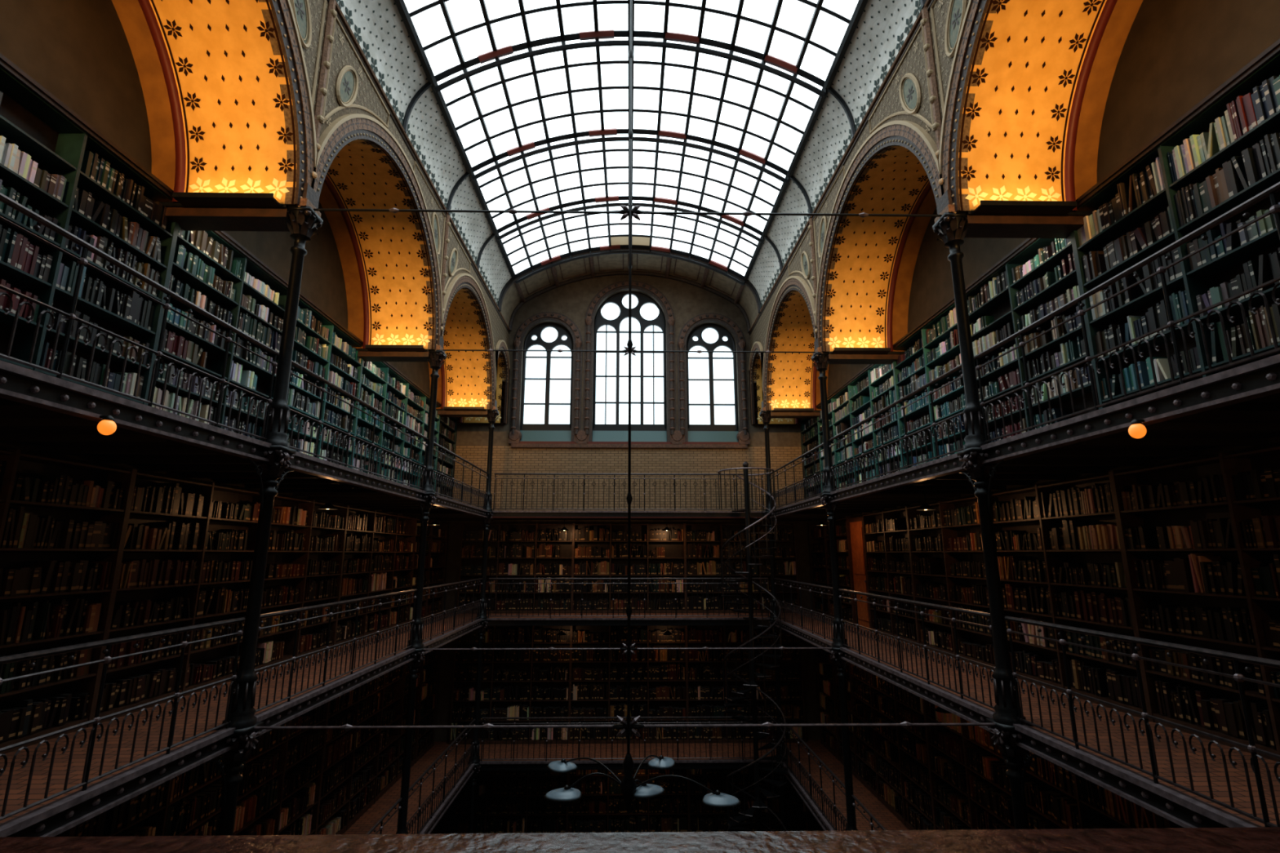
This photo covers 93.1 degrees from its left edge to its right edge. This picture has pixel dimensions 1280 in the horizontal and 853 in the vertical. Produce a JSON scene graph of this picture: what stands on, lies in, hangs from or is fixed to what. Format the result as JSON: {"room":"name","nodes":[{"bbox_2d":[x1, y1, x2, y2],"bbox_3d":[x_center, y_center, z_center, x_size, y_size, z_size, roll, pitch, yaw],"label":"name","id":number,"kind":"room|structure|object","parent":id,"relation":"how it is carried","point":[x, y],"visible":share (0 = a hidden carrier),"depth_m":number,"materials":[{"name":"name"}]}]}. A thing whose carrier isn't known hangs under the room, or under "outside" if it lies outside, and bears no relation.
{"room":"library","nodes":[
{"label":"library","id":0,"kind":"room"},
{"bbox_2d":[0,0,442,522],"bbox_3d":[-6.102,2.051,8.428,0.300,15.850,21.350,0,-12,-1],"label":"wall","id":1,"kind":"structure","parent":0,"point":[79,51],"depth_m":6.73,"materials":[{"name":"brown paint"}]},
{"bbox_2d":[257,0,510,423],"bbox_3d":[-4.157,-3.763,9.659,0.230,3.216,20.717,0,-12,-1],"label":"wall","id":2,"kind":"structure","parent":0,"point":[339,100],"depth_m":8.63,"materials":[{"name":"paint"}]},
{"bbox_2d":[111,0,296,204],"bbox_3d":[-4.973,-4.389,5.105,1.799,2.530,5.060,0,-12,-1],"label":"arch","id":3,"kind":"object","parent":2,"relation":"attached to","point":[210,81],"visible":0.95,"depth_m":7.15,"materials":[{"name":"paint"}]},
{"bbox_2d":[319,138,434,349],"bbox_3d":[-5.064,-3.313,10.232,1.799,2.530,5.060,0,-12,-1],"label":"arch","id":4,"kind":"object","parent":2,"relation":"attached to","point":[380,252],"visible":0.61,"depth_m":11.96,"materials":[{"name":"paint"}]},
{"bbox_2d":[428,288,491,408],"bbox_3d":[-5.156,-2.236,15.360,1.799,2.530,5.060,0,-12,-1],"label":"arch","id":5,"kind":"object","parent":2,"relation":"attached to","point":[462,381],"visible":0.37,"depth_m":17.35,"materials":[{"name":"paint"}]},
{"bbox_2d":[296,182,958,411],"bbox_3d":[-0.164,-2.214,10.089,8.240,0.320,16.060,0,-12,-1],"label":"blocks","id":6,"kind":"object","parent":2,"relation":"attached to","point":[310,197],"visible":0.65,"depth_m":7.53},
{"bbox_2d":[313,204,942,220],"bbox_3d":[-0.119,-2.644,7.502,7.840,0.278,0.097,0,-12,-1],"label":"rod","id":7,"kind":"object","parent":2,"relation":"attached to","point":[625,211],"visible":0.94,"depth_m":7.48,"materials":[{"name":"metal"}]},
{"bbox_2d":[442,346,815,355],"bbox_3d":[-0.210,-1.568,12.630,7.840,0.278,0.097,0,-12,-1],"label":"rod","id":8,"kind":"object","parent":2,"relation":"attached to","point":[626,349],"visible":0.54,"depth_m":12.61,"materials":[{"name":"metal"}]},
{"bbox_2d":[336,0,926,311],"bbox_3d":[-0.164,-5.691,10.819,8.038,1.104,15.810,0,-12,-1],"label":"cove","id":9,"kind":"object","parent":2,"relation":"attached to","point":[385,32],"visible":0.98,"depth_m":11.30,"materials":[{"name":"paint"}]},
{"bbox_2d":[404,0,858,285],"bbox_3d":[-0.164,-6.626,10.990,7.173,1.353,15.910,0,-12,-1],"label":"skylight","id":10,"kind":"object","parent":9,"relation":"attached to","point":[535,93],"visible":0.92,"depth_m":12.53,"materials":[{"name":"clear glass"}]},
{"bbox_2d":[626,203,631,662],"bbox_3d":[-0.209,-0.984,12.466,0.120,11.210,0.114,0,-12,-1],"label":"hanging rod","id":11,"kind":"object","parent":10,"relation":"hanging from","point":[628,203],"visible":0.15,"depth_m":11.33,"materials":[{"name":"metal"}]},
{"bbox_2d":[543,0,741,814],"bbox_3d":[-0.040,-1.747,7.666,2.037,11.690,1.451,0,-12,-1],"label":"chandelier","id":12,"kind":"object","parent":10,"relation":"hanging from","point":[629,789],"visible":1,"depth_m":6.34,"materials":[{"name":"metal"}]},
{"bbox_2d":[457,351,506,423],"bbox_3d":[-5.217,-1.364,18.783,1.799,2.230,1.720,0,-12,-1],"label":"arch","id":13,"kind":"object","parent":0,"point":[500,393],"visible":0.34,"depth_m":19.42,"materials":[{"name":"paint"}]},
{"bbox_2d":[343,739,908,834],"bbox_3d":[-0.153,7.073,7.454,11.600,0.220,20.700,0,-12,-1],"label":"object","id":14,"kind":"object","parent":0,"point":[705,763],"depth_m":15.71,"materials":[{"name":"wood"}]},
{"bbox_2d":[71,702,328,836],"bbox_3d":[-5.798,5.488,8.371,0.270,3.300,5.240,0,-12,-1],"label":"bookcase","id":15,"kind":"object","parent":14,"relation":"on","point":[279,789],"visible":0.44,"depth_m":8.98,"materials":[{"name":"brown wood"}]},
{"bbox_2d":[315,658,423,835],"bbox_3d":[-5.890,6.564,13.498,0.270,3.300,5.240,0,-12,-1],"label":"bookcase","id":16,"kind":"object","parent":14,"relation":"on","point":[360,766],"visible":0.71,"depth_m":12.72,"materials":[{"name":"brown wood"}]},
{"bbox_2d":[366,797,401,834],"bbox_3d":[-4.184,6.581,8.188,0.052,1.084,5.016,0,-12,-1],"label":"iron railing","id":17,"kind":"object","parent":14,"relation":"on","point":[380,821],"visible":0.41,"depth_m":10.11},
{"bbox_2d":[416,647,439,761],"bbox_3d":[-5.949,7.253,16.776,0.270,3.300,1.460,0,-12,-1],"label":"bookcase","id":18,"kind":"object","parent":14,"relation":"on","point":[431,663],"visible":0.6,"depth_m":16.83,"materials":[{"name":"brown wood"}]},
{"bbox_2d":[406,719,475,834],"bbox_3d":[-4.276,7.658,13.316,0.052,1.084,5.016,0,-12,-1],"label":"iron railing","id":19,"kind":"object","parent":14,"relation":"on","point":[455,767],"visible":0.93,"depth_m":13.00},
{"bbox_2d":[448,626,571,744],"bbox_3d":[-3.730,7.451,17.720,3.400,3.300,0.270,0,-12,-1],"label":"bookcase","id":20,"kind":"object","parent":14,"relation":"on","point":[515,683],"visible":0.74,"depth_m":17.69,"materials":[{"name":"brown wood"}]},
{"bbox_2d":[480,715,774,761],"bbox_3d":[-0.302,8.207,15.931,7.700,1.084,0.052,0,-12,-1],"label":"iron railing","id":21,"kind":"object","parent":14,"relation":"on","point":[677,757],"visible":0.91,"depth_m":15.94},
{"bbox_2d":[568,625,688,743],"bbox_3d":[-0.331,7.463,17.778,3.400,3.300,0.270,0,-12,-1],"label":"bookcase","id":22,"kind":"object","parent":14,"relation":"on","point":[598,677],"visible":0.83,"depth_m":17.75,"materials":[{"name":"brown wood"}]},
{"bbox_2d":[686,625,806,743],"bbox_3d":[3.069,7.475,17.836,3.400,3.300,0.270,0,-12,-1],"label":"bookcase","id":23,"kind":"object","parent":14,"relation":"on","point":[704,668],"visible":0.7,"depth_m":17.81,"materials":[{"name":"brown wood"}]},
{"bbox_2d":[780,717,847,831],"bbox_3d":[3.763,7.687,13.453,0.052,1.084,5.016,0,-12,-1],"label":"iron railing","id":24,"kind":"object","parent":14,"relation":"on","point":[803,770],"visible":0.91,"depth_m":13.02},
{"bbox_2d":[815,645,838,759],"bbox_3d":[5.320,7.293,16.969,0.270,3.300,1.460,0,-12,-1],"label":"bookcase","id":25,"kind":"object","parent":14,"relation":"on","point":[824,661],"visible":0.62,"depth_m":17.00,"materials":[{"name":"brown wood"}]},
{"bbox_2d":[851,795,886,831],"bbox_3d":[3.855,6.610,8.326,0.052,1.084,5.016,0,-12,-1],"label":"iron railing","id":26,"kind":"object","parent":14,"relation":"on","point":[872,817],"visible":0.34,"depth_m":10.28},
{"bbox_2d":[831,659,934,830],"bbox_3d":[5.378,6.605,13.691,0.270,3.300,5.240,0,-12,-1],"label":"bookcase","id":27,"kind":"object","parent":14,"relation":"on","point":[891,762],"visible":0.66,"depth_m":12.92,"materials":[{"name":"brown wood"}]},
{"bbox_2d":[923,699,1167,830],"bbox_3d":[5.470,5.528,8.564,0.270,3.300,5.240,0,-12,-1],"label":"bookcase","id":28,"kind":"object","parent":14,"relation":"on","point":[970,784],"visible":0.52,"depth_m":9.18,"materials":[{"name":"brown wood"}]},
{"bbox_2d":[1166,819,1182,828],"bbox_3d":[5.561,4.451,3.436,0.270,3.300,5.240,0,-12,-1],"label":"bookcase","id":29,"kind":"object","parent":14,"relation":"on","point":[1171,824],"visible":0.02,"depth_m":6.16,"materials":[{"name":"brown wood"}]},
{"bbox_2d":[430,274,823,834],"bbox_3d":[-0.336,3.398,18.979,11.600,17.550,0.350,0,-12,-1],"label":"wall","id":30,"kind":"structure","parent":0,"point":[572,300],"depth_m":19.49,"materials":[{"name":"paint"}]},
{"bbox_2d":[509,311,582,442],"bbox_3d":[-3.034,-1.615,19.861,2.270,4.485,0.590,0,-12,-1],"label":"window","id":31,"kind":"structure","parent":30,"relation":"in","point":[552,385],"depth_m":19.94,"materials":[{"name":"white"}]},
{"bbox_2d":[453,445,804,511],"bbox_3d":[-0.333,1.703,19.130,11.000,2.190,0.049,0,-12,-1],"label":"dado","id":32,"kind":"object","parent":30,"relation":"attached to","point":[505,459],"depth_m":19.14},
{"bbox_2d":[507,429,750,448],"bbox_3d":[-0.332,0.385,19.351,7.760,0.600,0.160,0,-12,-1],"label":"window sill","id":33,"kind":"structure","parent":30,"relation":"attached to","point":[514,439],"depth_m":19.28,"materials":[{"name":"stone"}]},
{"bbox_2d":[582,280,676,442],"bbox_3d":[-0.334,-2.166,20.025,3.000,5.630,0.590,0,-12,-1],"label":"window","id":34,"kind":"structure","parent":30,"relation":"in","point":[606,414],"depth_m":20.09,"materials":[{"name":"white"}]},
{"bbox_2d":[677,312,749,442],"bbox_3d":[2.365,-1.596,19.953,2.270,4.485,0.590,0,-12,-1],"label":"window","id":35,"kind":"structure","parent":30,"relation":"in","point":[707,384],"depth_m":20.04,"materials":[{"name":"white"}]},
{"bbox_2d":[497,248,760,333],"bbox_3d":[-0.318,-4.384,19.505,8.073,2.163,1.820,0,-12,-1],"label":"ceiling","id":36,"kind":"structure","parent":0,"point":[514,295],"depth_m":19.78,"materials":[{"name":"paint"}]},
{"bbox_2d":[0,354,1279,520],"bbox_3d":[-0.153,0.741,8.784,11.600,0.220,20.700,0,-12,-1],"label":"balcony","id":37,"kind":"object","parent":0,"point":[1239,406],"depth_m":5.96,"materials":[{"name":"metal"}]},
{"bbox_2d":[0,53,177,404],"bbox_3d":[-5.682,-1.808,4.550,0.320,3.070,5.240,0,-12,-1],"label":"bookcase","id":38,"kind":"object","parent":37,"relation":"on","point":[54,163],"visible":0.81,"depth_m":6.08,"materials":[{"name":"green wood"}]},
{"bbox_2d":[97,415,116,435],"bbox_3d":[-4.010,-0.009,4.529,0.175,0.150,0.108,0,-12,-1],"label":"globe lamp","id":39,"kind":"object","parent":37,"relation":"attached to","point":[106,426],"visible":0.98,"depth_m":4.50,"materials":[{"name":"glass"}]},
{"bbox_2d":[0,192,279,441],"bbox_3d":[-4.093,-0.827,4.391,0.052,1.084,5.016,0,-12,-1],"label":"iron railing","id":40,"kind":"object","parent":37,"relation":"on","point":[82,261],"visible":1,"depth_m":4.82,"materials":[{"name":"metal"}]},
{"bbox_2d":[146,223,288,439],"bbox_3d":[-5.751,-1.001,8.396,0.320,3.070,2.620,0,-12,-1],"label":"bookcase","id":41,"kind":"object","parent":37,"relation":"on","point":[211,270],"visible":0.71,"depth_m":8.26,"materials":[{"name":"green wood"}]},
{"bbox_2d":[287,291,363,468],"bbox_3d":[-5.796,-0.463,10.960,0.320,3.070,2.620,0,-12,-1],"label":"bookcase","id":42,"kind":"object","parent":37,"relation":"on","point":[323,346],"visible":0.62,"depth_m":11.00,"materials":[{"name":"green wood"}]},
{"bbox_2d":[317,488,337,510],"bbox_3d":[-4.763,1.086,9.293,0.290,0.365,0.286,0,-12,-1],"label":"pendant lamp","id":43,"kind":"object","parent":37,"relation":"hanging from","point":[327,506],"visible":0.98,"depth_m":9.24,"materials":[{"name":"metal"}]},
{"bbox_2d":[287,360,428,490],"bbox_3d":[-4.184,0.249,9.518,0.052,1.084,5.016,0,-12,-1],"label":"iron railing","id":44,"kind":"object","parent":37,"relation":"on","point":[392,460],"visible":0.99,"depth_m":8.89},
{"bbox_2d":[351,359,441,492],"bbox_3d":[-5.865,0.345,14.805,0.320,3.070,5.240,0,-12,-1],"label":"bookcase","id":45,"kind":"object","parent":37,"relation":"on","point":[383,387],"visible":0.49,"depth_m":14.28,"materials":[{"name":"green wood"}]},
{"bbox_2d":[429,511,440,525],"bbox_3d":[-4.854,2.154,14.382,0.290,0.365,0.286,0,-12,-1],"label":"pendant lamp","id":46,"kind":"object","parent":37,"relation":"hanging from","point":[434,522],"visible":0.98,"depth_m":14.31,"materials":[{"name":"metal"}]},
{"bbox_2d":[435,415,458,498],"bbox_3d":[-5.926,1.060,18.210,0.320,3.070,1.720,0,-12,-1],"label":"bookcase","id":47,"kind":"object","parent":37,"relation":"on","point":[448,425],"visible":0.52,"depth_m":18.44,"materials":[{"name":"green wood"}]},
{"bbox_2d":[433,441,488,509],"bbox_3d":[-4.276,1.326,14.646,0.052,1.084,5.016,0,-12,-1],"label":"iron railing","id":48,"kind":"object","parent":37,"relation":"on","point":[463,487],"visible":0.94,"depth_m":14.36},
{"bbox_2d":[492,473,764,511],"bbox_3d":[-0.302,1.875,17.260,7.700,1.084,0.052,0,-12,-1],"label":"iron railing","id":49,"kind":"object","parent":37,"relation":"on","point":[495,474],"visible":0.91,"depth_m":17.28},
{"bbox_2d":[769,442,823,509],"bbox_3d":[3.763,1.355,14.783,0.052,1.084,5.016,0,-12,-1],"label":"iron railing","id":50,"kind":"object","parent":37,"relation":"on","point":[815,479],"visible":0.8,"depth_m":14.33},
{"bbox_2d":[798,417,822,499],"bbox_3d":[5.293,1.101,18.402,0.320,3.070,1.720,0,-12,-1],"label":"bookcase","id":51,"kind":"object","parent":37,"relation":"on","point":[809,428],"visible":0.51,"depth_m":18.67,"materials":[{"name":"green wood"}]},
{"bbox_2d":[815,512,827,525],"bbox_3d":[4.345,2.187,14.539,0.290,0.365,0.286,0,-12,-1],"label":"pendant lamp","id":52,"kind":"object","parent":37,"relation":"hanging from","point":[821,522],"visible":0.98,"depth_m":14.47,"materials":[{"name":"metal"}]},
{"bbox_2d":[816,362,902,492],"bbox_3d":[5.353,0.385,14.997,0.320,3.070,5.240,0,-12,-1],"label":"bookcase","id":53,"kind":"object","parent":37,"relation":"on","point":[872,389],"visible":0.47,"depth_m":14.45,"materials":[{"name":"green wood"}]},
{"bbox_2d":[828,364,965,491],"bbox_3d":[3.855,0.278,9.655,0.052,1.084,5.016,0,-12,-1],"label":"iron railing","id":54,"kind":"object","parent":37,"relation":"on","point":[959,366],"visible":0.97,"depth_m":8.95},
{"bbox_2d":[915,489,936,511],"bbox_3d":[4.435,1.119,9.451,0.290,0.365,0.286,0,-12,-1],"label":"pendant lamp","id":55,"kind":"object","parent":37,"relation":"hanging from","point":[925,507],"visible":0.97,"depth_m":9.39,"materials":[{"name":"metal"}]},
{"bbox_2d":[893,296,965,469],"bbox_3d":[5.422,-0.422,11.151,0.320,3.070,2.620,0,-12,-1],"label":"bookcase","id":56,"kind":"object","parent":37,"relation":"on","point":[932,348],"visible":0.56,"depth_m":11.19,"materials":[{"name":"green wood"}]},
{"bbox_2d":[965,231,1100,442],"bbox_3d":[5.468,-0.961,8.587,0.320,3.070,2.620,0,-12,-1],"label":"bookcase","id":57,"kind":"object","parent":37,"relation":"on","point":[1038,277],"visible":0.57,"depth_m":8.43,"materials":[{"name":"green wood"}]},
{"bbox_2d":[973,182,1279,444],"bbox_3d":[3.946,-0.798,4.528,0.052,1.084,5.016,0,-12,-1],"label":"iron railing","id":58,"kind":"object","parent":37,"relation":"on","point":[1274,209],"visible":0.99,"depth_m":4.68,"materials":[{"name":"metal"}]},
{"bbox_2d":[1128,418,1146,438],"bbox_3d":[3.853,0.019,4.664,0.175,0.150,0.108,0,-12,-1],"label":"globe lamp","id":59,"kind":"object","parent":37,"relation":"attached to","point":[1136,429],"visible":0.99,"depth_m":4.63,"materials":[{"name":"glass"}]},
{"bbox_2d":[1071,38,1279,408],"bbox_3d":[5.536,-1.768,4.742,0.320,3.070,5.240,0,-12,-1],"label":"bookcase","id":60,"kind":"object","parent":37,"relation":"on","point":[1224,152],"visible":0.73,"depth_m":6.00,"materials":[{"name":"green wood"}]},
{"bbox_2d":[0,612,1279,837],"bbox_3d":[-0.153,3.579,8.188,11.600,0.220,20.700,0,-12,-1],"label":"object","id":61,"kind":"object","parent":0,"point":[1185,809],"depth_m":5.78,"materials":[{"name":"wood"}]},
{"bbox_2d":[0,448,134,753],"bbox_3d":[-5.707,1.235,3.911,0.270,2.650,5.240,0,-12,-1],"label":"bookcase","id":62,"kind":"object","parent":61,"relation":"on","point":[63,522],"visible":0.98,"depth_m":5.89,"materials":[{"name":"brown wood"}]},
{"bbox_2d":[0,617,244,821],"bbox_3d":[-4.093,2.011,3.795,0.052,1.084,5.016,0,-12,-1],"label":"iron railing","id":63,"kind":"object","parent":61,"relation":"on","point":[107,659],"visible":1,"depth_m":4.67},
{"bbox_2d":[90,469,348,726],"bbox_3d":[-5.798,2.312,9.038,0.270,2.650,5.240,0,-12,-1],"label":"bookcase","id":64,"kind":"object","parent":61,"relation":"on","point":[187,552],"visible":0.85,"depth_m":7.98,"materials":[{"name":"brown wood"}]},
{"bbox_2d":[298,709,317,716],"bbox_3d":[-4.763,3.924,8.697,0.290,0.365,0.286,0,-12,-1],"label":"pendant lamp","id":65,"kind":"object","parent":61,"relation":"hanging from","point":[313,712],"visible":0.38,"depth_m":8.60,"materials":[{"name":"metal"}]},
{"bbox_2d":[253,588,417,712],"bbox_3d":[-4.184,3.088,8.922,0.052,1.084,5.016,0,-12,-1],"label":"iron railing","id":66,"kind":"object","parent":61,"relation":"on","point":[298,611],"visible":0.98,"depth_m":8.18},
{"bbox_2d":[334,506,433,648],"bbox_3d":[-5.890,3.389,14.165,0.270,2.650,5.240,0,-12,-1],"label":"bookcase","id":67,"kind":"object","parent":61,"relation":"on","point":[381,550],"visible":0.77,"depth_m":13.48,"materials":[{"name":"brown wood"}]},
{"bbox_2d":[426,520,448,618],"bbox_3d":[-5.949,4.077,17.443,0.270,2.650,1.460,0,-12,-1],"label":"bookcase","id":68,"kind":"object","parent":61,"relation":"on","point":[439,534],"visible":0.68,"depth_m":17.72,"materials":[{"name":"brown wood"}]},
{"bbox_2d":[421,577,482,641],"bbox_3d":[-4.276,4.164,14.050,0.052,1.084,5.016,0,-12,-1],"label":"iron railing","id":69,"kind":"object","parent":61,"relation":"on","point":[464,609],"visible":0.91,"depth_m":13.76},
{"bbox_2d":[457,523,573,613],"bbox_3d":[-3.730,4.275,18.387,3.400,2.650,0.270,0,-12,-1],"label":"bookcase","id":70,"kind":"object","parent":61,"relation":"on","point":[514,550],"visible":0.83,"depth_m":18.38,"materials":[{"name":"brown wood"}]},
{"bbox_2d":[571,523,685,613],"bbox_3d":[-0.331,4.287,18.445,3.400,2.650,0.270,0,-12,-1],"label":"bookcase","id":71,"kind":"object","parent":61,"relation":"on","point":[600,550],"visible":0.89,"depth_m":18.44,"materials":[{"name":"brown wood"}]},
{"bbox_2d":[487,577,769,617],"bbox_3d":[-0.302,4.713,16.664,7.700,1.084,0.052,0,-12,-1],"label":"iron railing","id":72,"kind":"object","parent":61,"relation":"on","point":[490,579],"visible":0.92,"depth_m":16.68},
{"bbox_2d":[684,523,799,613],"bbox_3d":[3.069,4.300,18.503,3.400,2.650,0.270,0,-12,-1],"label":"bookcase","id":73,"kind":"object","parent":61,"relation":"on","point":[704,543],"visible":0.74,"depth_m":18.51,"materials":[{"name":"brown wood"}]},
{"bbox_2d":[774,577,834,639],"bbox_3d":[3.763,4.193,14.187,0.052,1.084,5.016,0,-12,-1],"label":"iron railing","id":74,"kind":"object","parent":61,"relation":"on","point":[800,611],"visible":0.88,"depth_m":13.84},
{"bbox_2d":[823,516,856,625],"bbox_3d":[5.349,3.778,16.021,0.270,2.650,1.840,0,-12,-1],"label":"bookcase","id":75,"kind":"object","parent":61,"relation":"on","point":[841,525],"visible":0.46,"depth_m":15.97,"materials":[{"name":"brown wood"}]},
{"bbox_2d":[862,506,918,646],"bbox_3d":[5.404,3.127,12.919,0.270,2.650,2.300,0,-12,-1],"label":"bookcase","id":76,"kind":"object","parent":61,"relation":"on","point":[886,533],"visible":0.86,"depth_m":12.94,"materials":[{"name":"brown wood"}]},
{"bbox_2d":[838,588,995,709],"bbox_3d":[3.855,3.116,9.059,0.052,1.084,5.016,0,-12,-1],"label":"iron railing","id":77,"kind":"object","parent":61,"relation":"on","point":[922,613],"visible":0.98,"depth_m":8.32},
{"bbox_2d":[933,706,951,713],"bbox_3d":[4.435,3.957,8.855,0.290,0.365,0.286,0,-12,-1],"label":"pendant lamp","id":78,"kind":"object","parent":61,"relation":"hanging from","point":[939,709],"visible":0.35,"depth_m":8.75,"materials":[{"name":"metal"}]},
{"bbox_2d":[906,471,1150,721],"bbox_3d":[5.470,2.352,9.230,0.270,2.650,5.240,0,-12,-1],"label":"bookcase","id":79,"kind":"object","parent":61,"relation":"on","point":[1061,561],"visible":0.88,"depth_m":8.18,"materials":[{"name":"brown wood"}]},
{"bbox_2d":[1004,616,1279,827],"bbox_3d":[3.946,2.040,3.932,0.052,1.084,5.016,0,-12,-1],"label":"iron railing","id":80,"kind":"object","parent":61,"relation":"on","point":[1237,677],"visible":0.99,"depth_m":4.62,"materials":[{"name":"metal"}]},
{"bbox_2d":[1110,446,1279,761],"bbox_3d":[5.561,1.276,4.103,0.270,2.650,5.240,0,-12,-1],"label":"bookcase","id":81,"kind":"object","parent":61,"relation":"on","point":[1200,538],"visible":0.97,"depth_m":5.86,"materials":[{"name":"brown wood"}]},
{"bbox_2d":[752,353,800,424],"bbox_3d":[4.582,-1.329,18.950,1.799,2.230,1.720,0,-12,-1],"label":"arch","id":82,"kind":"object","parent":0,"point":[758,387],"visible":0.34,"depth_m":19.57,"materials":[{"name":"paint"}]},
{"bbox_2d":[748,0,999,424],"bbox_3d":[3.852,-3.735,9.796,0.230,3.216,20.717,0,-12,-1],"label":"wall","id":83,"kind":"structure","parent":0,"point":[918,105],"depth_m":8.72,"materials":[{"name":"paint"}]},
{"bbox_2d":[767,289,829,410],"bbox_3d":[4.644,-2.201,15.527,1.799,2.530,5.060,0,-12,-1],"label":"arch","id":84,"kind":"object","parent":83,"relation":"attached to","point":[794,380],"visible":0.32,"depth_m":17.52,"materials":[{"name":"paint"}]},
{"bbox_2d":[823,145,936,351],"bbox_3d":[4.735,-3.278,10.400,1.799,2.530,5.060,0,-12,-1],"label":"arch","id":85,"kind":"object","parent":83,"relation":"attached to","point":[876,257],"visible":0.62,"depth_m":12.12,"materials":[{"name":"paint"}]},
{"bbox_2d":[958,0,1142,211],"bbox_3d":[4.827,-4.354,5.272,1.799,2.530,5.060,0,-12,-1],"label":"arch","id":86,"kind":"object","parent":83,"relation":"attached to","point":[1046,70],"visible":0.99,"depth_m":7.29,"materials":[{"name":"paint"}]},
{"bbox_2d":[814,0,1279,523],"bbox_3d":[5.796,2.094,8.632,0.300,15.850,21.350,0,-12,-1],"label":"wall","id":87,"kind":"structure","parent":0,"point":[1175,54],"depth_m":6.76,"materials":[{"name":"brown paint"}]},
{"bbox_2d":[846,515,871,631],"bbox_3d":[5.314,3.501,14.577,0.170,2.600,1.060,0,-12,-1],"label":"door","id":88,"kind":"structure","parent":87,"relation":"in","point":[858,570],"depth_m":14.63,"materials":[{"name":"brown wood"}]},
{"bbox_3d":[-0.153,9.926,6.881,12.200,0.200,21.350,0,-12,-1],"label":"floor","id":89,"kind":"structure","parent":0,"visible":0},
{"bbox_2d":[205,205,323,835],"bbox_3d":[-4.118,3.399,6.162,0.384,12.280,0.884,0,-12,-1],"label":"column","id":90,"kind":"structure","parent":89,"relation":"on","point":[304,220],"depth_m":6.59,"materials":[{"name":"metal"}]},
{"bbox_2d":[159,191,293,231],"bbox_3d":[-5.067,-2.628,7.339,1.700,0.300,0.640,0,-12,-1],"label":"cross beam","id":91,"kind":"structure","parent":90,"relation":"attached to","point":[193,211],"depth_m":7.22,"materials":[{"name":"brown wood"}]},
{"bbox_2d":[253,715,995,737],"bbox_3d":[-0.119,3.110,6.294,7.840,0.278,0.097,0,-12,-1],"label":"rod","id":92,"kind":"object","parent":90,"relation":"attached to","point":[623,726],"visible":0.97,"depth_m":6.28,"materials":[{"name":"metal"}]},
{"bbox_2d":[395,350,446,834],"bbox_3d":[-4.210,4.476,11.290,0.384,12.280,0.884,0,-12,-1],"label":"column","id":93,"kind":"structure","parent":89,"relation":"on","point":[436,356],"depth_m":11.52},
{"bbox_2d":[355,344,430,361],"bbox_3d":[-5.158,-1.551,12.467,1.700,0.300,0.640,0,-12,-1],"label":"cross beam","id":94,"kind":"structure","parent":93,"relation":"attached to","point":[372,353],"depth_m":12.35,"materials":[{"name":"brown wood"}]},
{"bbox_2d":[423,643,831,654],"bbox_3d":[-0.210,4.187,11.421,7.840,0.278,0.097,0,-12,-1],"label":"rod","id":95,"kind":"object","parent":93,"relation":"attached to","point":[625,647],"visible":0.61,"depth_m":11.40,"materials":[{"name":"metal"}]},
{"bbox_2d":[467,409,499,833],"bbox_3d":[-4.301,5.553,16.417,0.384,12.280,0.884,0,-12,-1],"label":"column","id":96,"kind":"structure","parent":89,"relation":"on","point":[492,414],"depth_m":16.39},
{"bbox_2d":[435,406,488,417],"bbox_3d":[-5.250,-0.474,17.594,1.700,0.300,0.640,0,-12,-1],"label":"cross beam","id":97,"kind":"structure","parent":96,"relation":"attached to","point":[447,411],"depth_m":17.48,"materials":[{"name":"brown wood"}]},
{"bbox_2d":[717,462,787,831],"bbox_3d":[2.867,6.181,15.371,1.522,10.680,1.521,-9,-15,38],"label":"spiral staircase","id":98,"kind":"structure","parent":89,"relation":"on","point":[738,822],"depth_m":15.35,"materials":[{"name":"metal"}]},
{"bbox_2d":[759,410,786,831],"bbox_3d":[3.698,5.581,16.554,0.384,12.280,0.884,0,-12,-1],"label":"column","id":99,"kind":"structure","parent":89,"relation":"on","point":[765,415],"depth_m":16.60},
{"bbox_2d":[769,408,820,418],"bbox_3d":[4.649,-0.439,17.763,1.700,0.300,0.640,0,-12,-1],"label":"cross beam","id":100,"kind":"structure","parent":99,"relation":"attached to","point":[805,413],"depth_m":17.64,"materials":[{"name":"brown wood"}]},
{"bbox_2d":[811,351,857,831],"bbox_3d":[3.789,4.505,11.426,0.384,12.280,0.884,0,-12,-1],"label":"column","id":101,"kind":"structure","parent":89,"relation":"on","point":[820,358],"depth_m":11.66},
{"bbox_2d":[826,347,904,364],"bbox_3d":[4.740,-1.515,12.636,1.700,0.300,0.640,0,-12,-1],"label":"cross beam","id":102,"kind":"structure","parent":101,"relation":"attached to","point":[839,355],"depth_m":12.52,"materials":[{"name":"brown wood"}]},
{"bbox_2d":[932,212,1041,829],"bbox_3d":[3.881,3.428,6.299,0.384,12.280,0.884,0,-12,-1],"label":"column","id":103,"kind":"structure","parent":89,"relation":"on","point":[949,227],"depth_m":6.73,"materials":[{"name":"metal"}]},
{"bbox_2d":[961,200,1092,238],"bbox_3d":[4.832,-2.592,7.508,1.700,0.300,0.640,0,-12,-1],"label":"cross beam","id":104,"kind":"structure","parent":103,"relation":"attached to","point":[992,218],"depth_m":7.39,"materials":[{"name":"brown wood"}]},
{"bbox_3d":[0.000,1.772,-0.367,8.040,0.200,3.210,0,-12,-1],"label":"floor","id":105,"kind":"structure","parent":0,"visible":0},
{"bbox_2d":[0,826,1279,852],"bbox_3d":[-0.024,1.440,1.118,7.800,1.100,0.380,0,-12,-1],"label":"ledge","id":106,"kind":"object","parent":105,"relation":"on","point":[1177,840],"visible":1,"depth_m":1.35,"materials":[{"name":"wood"}]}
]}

